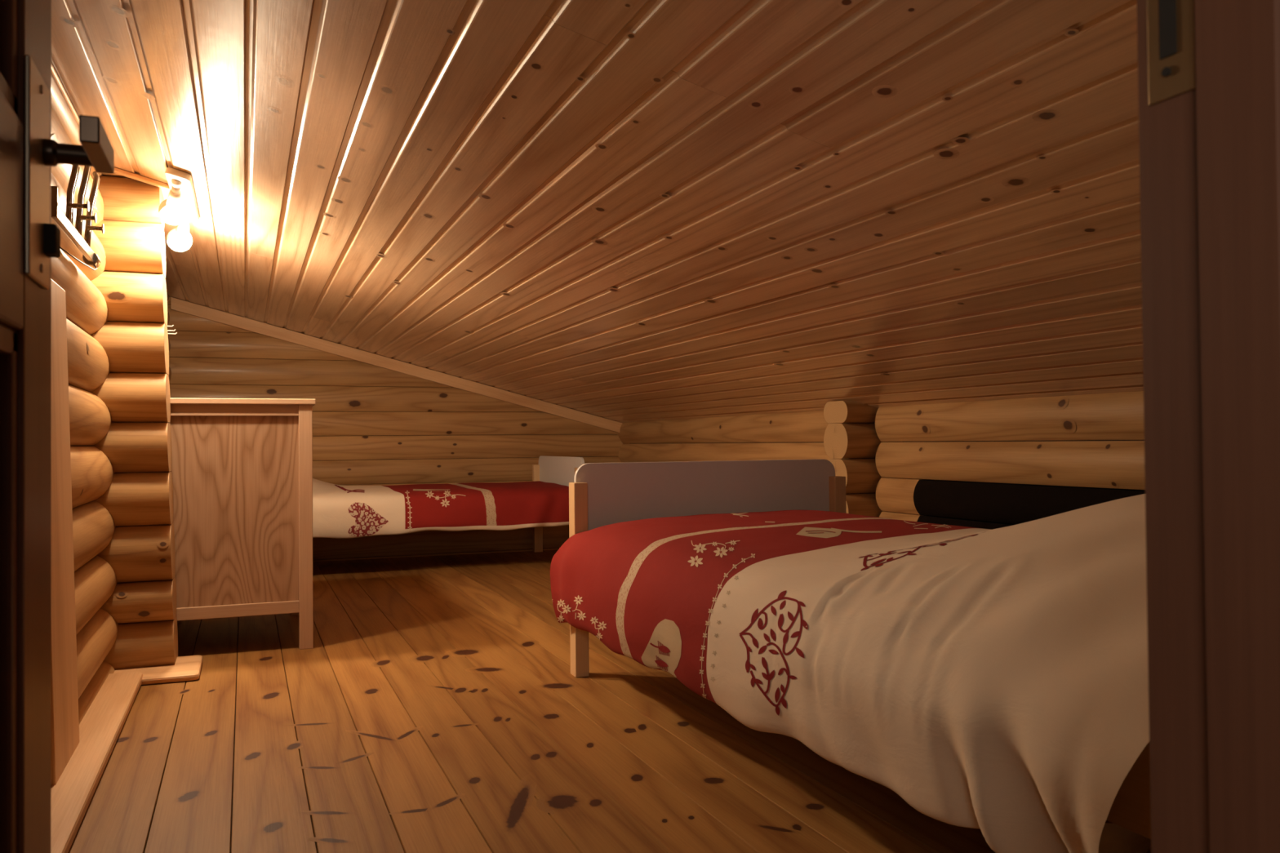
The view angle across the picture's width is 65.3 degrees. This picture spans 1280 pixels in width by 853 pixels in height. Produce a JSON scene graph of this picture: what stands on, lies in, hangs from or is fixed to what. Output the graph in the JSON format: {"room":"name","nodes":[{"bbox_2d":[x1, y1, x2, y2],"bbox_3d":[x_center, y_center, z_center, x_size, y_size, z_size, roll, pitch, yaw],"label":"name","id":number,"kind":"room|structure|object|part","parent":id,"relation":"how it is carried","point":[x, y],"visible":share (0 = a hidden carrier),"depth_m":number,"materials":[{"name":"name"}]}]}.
{"room":"attic bedroom","nodes":[
{"label":"attic bedroom","id":0,"kind":"room"},
{"bbox_2d":[51,74,171,724],"bbox_3d":[-1.767,0.005,3.092,0.243,1.818,6.650,0,-1,-22],"label":"wall","id":1,"kind":"structure","parent":0,"point":[92,473],"depth_m":2.85,"materials":[{"name":"brown wood"}]},
{"bbox_2d":[50,279,79,785],"bbox_3d":[-1.337,0.220,2.282,0.055,1.113,0.335,0,-1,-22],"label":"trim","id":2,"kind":"structure","parent":1,"relation":"attached to","point":[64,720],"depth_m":2.29,"materials":[{"name":"brown wood"}]},
{"bbox_2d":[51,63,79,126],"bbox_3d":[-1.172,-0.874,1.785,0.012,0.012,3.150,0,-1,-22],"label":"trim","id":3,"kind":"structure","parent":1,"relation":"attached to","point":[54,73],"depth_m":2.57,"materials":[{"name":"brown wood"}]},
{"bbox_2d":[51,164,104,271],"bbox_3d":[-1.385,-0.543,2.483,0.071,0.270,0.639,0,-1,-22],"label":"coat rack","id":4,"kind":"object","parent":1,"relation":"attached to","point":[91,260],"visible":0.91,"depth_m":2.48,"materials":[{"name":"silver metal"}]},
{"bbox_2d":[50,655,202,852],"bbox_3d":[-1.068,0.773,1.891,0.323,0.031,3.330,0,-1,-22],"label":"baseboard","id":5,"kind":"structure","parent":1,"relation":"attached to","point":[100,727],"depth_m":2.47,"materials":[{"name":"brown wood"}]},
{"bbox_2d":[167,324,177,334],"bbox_3d":[-2.152,-0.437,4.557,0.079,0.054,0.100,0,-1,-22],"label":"wall hook","id":6,"kind":"object","parent":1,"relation":"attached to","point":[172,325],"visible":0.29,"depth_m":4.54,"materials":[{"name":"silver metal"}]},
{"bbox_2d":[70,173,177,669],"bbox_3d":[-1.757,-0.035,3.371,0.350,1.728,0.216,0,-1,-22],"label":"wall","id":7,"kind":"structure","parent":0,"point":[139,499],"depth_m":3.31,"materials":[{"name":"brown wood"}]},
{"bbox_2d":[114,167,169,190],"bbox_3d":[-1.657,-0.822,3.303,0.215,0.070,0.030,0,-1,-22],"label":"trim","id":8,"kind":"structure","parent":7,"relation":"attached to","point":[117,171],"depth_m":3.30,"materials":[{"name":"brown wood"}]},
{"bbox_2d":[166,296,629,561],"bbox_3d":[-1.604,-0.008,6.742,3.220,1.818,0.167,0,-1,-22],"label":"wall","id":9,"kind":"structure","parent":0,"point":[366,414],"depth_m":6.63,"materials":[{"name":"brown wood"}]},
{"bbox_2d":[170,297,622,432],"bbox_3d":[-1.507,-0.372,6.692,2.965,0.857,0.026,0,-1,-22],"label":"trim","id":10,"kind":"structure","parent":9,"relation":"attached to","point":[176,304],"depth_m":6.61,"materials":[{"name":"brown wood"}]},
{"bbox_2d":[51,0,1143,422],"bbox_3d":[-0.385,-0.510,3.703,3.508,0.953,6.750,0,-1,-22],"label":"ceiling","id":11,"kind":"structure","parent":0,"point":[620,211],"depth_m":2.30,"materials":[{"name":"brown wood"}]},
{"bbox_2d":[158,167,199,251],"bbox_3d":[-1.577,-0.725,3.412,0.110,0.152,0.668,0,-1,-22],"label":"ceiling spotlight","id":12,"kind":"object","parent":11,"relation":"attached to","point":[180,207],"visible":1,"depth_m":3.26,"materials":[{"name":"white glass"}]},
{"bbox_3d":[-1.529,-0.703,3.270,0.086,0.086,0.086,0,-1,-22],"label":"bulb","id":13,"kind":"part","parent":12,"relation":"part of","materials":[{"name":"beige glass"}]},
{"bbox_2d":[165,189,182,208],"bbox_3d":[-1.505,-0.735,3.224,0.047,0.064,0.071,0,-1,-22],"label":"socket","id":14,"kind":"object","parent":12,"relation":"attached to","point":[174,201],"depth_m":3.21,"materials":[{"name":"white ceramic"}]},
{"bbox_3d":[-1.479,-0.764,3.187,0.032,0.051,0.069,0,-1,-29],"label":"arm","id":15,"kind":"part","parent":12,"relation":"part of","materials":[{"name":"white metal"}]},
{"bbox_3d":[-1.695,-0.687,3.677,0.086,0.086,0.086,0,-1,-22],"label":"bulb","id":16,"kind":"part","parent":12,"relation":"part of","materials":[{"name":"beige glass"}]},
{"bbox_2d":[175,222,189,235],"bbox_3d":[-1.674,-0.726,3.657,0.048,0.052,0.052,0,-1,-22],"label":"light bulb","id":17,"kind":"object","parent":12,"relation":"attached to","point":[183,228],"depth_m":3.64,"materials":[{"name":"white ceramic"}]},
{"bbox_3d":[-1.653,-0.751,3.640,0.052,0.047,0.031,-1,-1,35],"label":"arm","id":18,"kind":"part","parent":12,"relation":"part of","materials":[{"name":"white metal"}]},
{"bbox_2d":[67,549,1151,852],"bbox_3d":[-0.179,0.830,3.328,3.514,0.050,7.550,0,-1,-22],"label":"floor","id":19,"kind":"structure","parent":0,"point":[436,704],"depth_m":2.44,"materials":[{"name":"brown wood"}]},
{"bbox_2d":[169,397,315,649],"bbox_3d":[-1.612,0.367,3.985,0.558,0.922,0.856,0,-1,-22],"label":"dresser","id":20,"kind":"object","parent":19,"relation":"on","point":[242,469],"visible":0.78,"depth_m":3.63,"materials":[{"name":"brown wood"}]},
{"bbox_3d":[-1.468,0.301,3.621,0.438,0.700,0.008,0,-1,-22],"label":"panel","id":21,"kind":"part","parent":20,"relation":"part of","materials":[{"name":"brown wood"}]},
{"bbox_3d":[-1.469,-0.059,3.621,0.438,0.041,0.025,0,-1,-22],"label":"rail","id":22,"kind":"part","parent":20,"relation":"part of","materials":[{"name":"brown wood"}]},
{"bbox_3d":[-1.463,0.665,3.611,0.438,0.044,0.022,0,-1,-22],"label":"rail","id":23,"kind":"part","parent":20,"relation":"part of","materials":[{"name":"brown wood"}]},
{"bbox_3d":[-1.531,0.384,4.440,0.048,0.901,0.045,0,-1,-22],"label":"leg","id":24,"kind":"part","parent":20,"relation":"part of","materials":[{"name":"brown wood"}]},
{"bbox_3d":[-1.241,0.370,3.708,0.048,0.901,0.045,0,-1,-22],"label":"leg","id":25,"kind":"part","parent":20,"relation":"part of","materials":[{"name":"brown wood"}]},
{"bbox_2d":[532,455,584,552],"bbox_3d":[-1.483,0.521,6.099,2.100,0.680,1.000,0,-1,-22],"label":"bed","id":26,"kind":"object","parent":19,"relation":"on","point":[561,470],"visible":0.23,"depth_m":6.62,"materials":[{"name":"white paint"}]},
{"bbox_2d":[312,478,568,538],"bbox_3d":[-1.448,0.443,6.085,1.945,0.372,0.979,0,-1,-22],"label":"duvet","id":27,"kind":"object","parent":26,"relation":"on","point":[339,511],"visible":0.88,"depth_m":5.74,"materials":[{"name":"fabric"}]},
{"bbox_3d":[-0.710,0.566,6.917,0.060,0.602,0.046,0,-1,-22],"label":"leg","id":28,"kind":"part","parent":26,"relation":"part of","materials":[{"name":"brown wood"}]},
{"bbox_3d":[-0.518,0.377,6.484,0.018,0.364,0.964,0,-1,-22],"label":"footboard","id":29,"kind":"part","parent":26,"relation":"part of","materials":[{"name":"grey fabric"}]},
{"bbox_2d":[568,459,1151,839],"bbox_3d":[0.689,0.431,2.316,1.020,0.700,2.420,0,-1,-22],"label":"bed","id":30,"kind":"object","parent":19,"relation":"on","point":[601,494],"visible":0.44,"depth_m":3.36,"materials":[{"name":"white paint"}]},
{"bbox_3d":[-0.198,0.493,3.233,0.046,0.622,0.060,0,-1,-22],"label":"leg","id":31,"kind":"part","parent":30,"relation":"part of","materials":[{"name":"brown wood"}]},
{"bbox_3d":[0.247,0.311,3.433,0.984,0.384,0.018,0,-1,-22],"label":"footboard","id":32,"kind":"part","parent":30,"relation":"part of","materials":[{"name":"grey fabric"}]},
{"bbox_3d":[0.708,0.490,3.591,0.046,0.622,0.060,0,-1,-22],"label":"leg","id":33,"kind":"part","parent":30,"relation":"part of","materials":[{"name":"brown wood"}]},
{"bbox_2d":[550,493,1151,852],"bbox_3d":[0.615,0.356,2.348,1.063,0.525,2.325,0,-1,-22],"label":"duvet","id":34,"kind":"object","parent":30,"relation":"on","point":[995,682],"visible":0.93,"depth_m":1.56,"materials":[{"name":"fabric"}]},
{"bbox_3d":[0.253,0.457,2.143,0.022,0.119,2.300,0,-1,-22],"label":"rail","id":35,"kind":"part","parent":30,"relation":"part of","materials":[{"name":"brown wood"}]},
{"bbox_2d":[823,400,902,516],"bbox_3d":[0.981,0.360,4.393,0.286,0.941,0.192,0,-1,-22],"label":"wall","id":36,"kind":"structure","parent":0,"point":[844,440],"depth_m":4.30,"materials":[{"name":"brown wood"}]},
{"bbox_2d":[617,391,1145,529],"bbox_3d":[1.100,0.382,4.300,0.175,0.953,6.600,0,-1,-22],"label":"wall","id":37,"kind":"structure","parent":0,"point":[926,477],"depth_m":3.74,"materials":[{"name":"brown wood"}]},
{"bbox_3d":[0.754,-0.195,0.743,3.450,1.900,0.080,0,-1,-22],"label":"wall","id":38,"kind":"structure","parent":0,"visible":0},
{"bbox_2d":[1137,0,1279,852],"bbox_3d":[0.032,-0.023,0.455,0.805,1.560,0.102,0,-1,-22],"label":"door frame","id":39,"kind":"structure","parent":38,"relation":"in","point":[1209,70],"depth_m":0.56,"materials":[{"name":"brown wood"}]},
{"bbox_2d":[0,0,114,852],"bbox_3d":[-0.409,0.004,0.625,0.094,1.480,0.543,0,-1,-22],"label":"door","id":40,"kind":"structure","parent":39,"relation":"attached to","point":[29,240],"depth_m":0.77,"materials":[{"name":"wood"}]},
{"bbox_3d":[-0.486,-0.201,0.808,0.005,0.170,0.084,0,-1,-22],"label":"handle plate","id":41,"kind":"part","parent":40,"relation":"part of","materials":[{"name":"metal"}]},
{"bbox_3d":[-0.456,-0.228,0.802,0.051,0.022,0.094,0,-1,-22],"label":"handle","id":42,"kind":"part","parent":40,"relation":"part of","materials":[{"name":"brown metal"}]},
{"bbox_3d":[0.315,-0.283,0.593,0.001,0.176,0.033,0,-1,-22],"label":"strike plate","id":43,"kind":"part","parent":39,"relation":"part of","materials":[{"name":"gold metal"}]}
]}

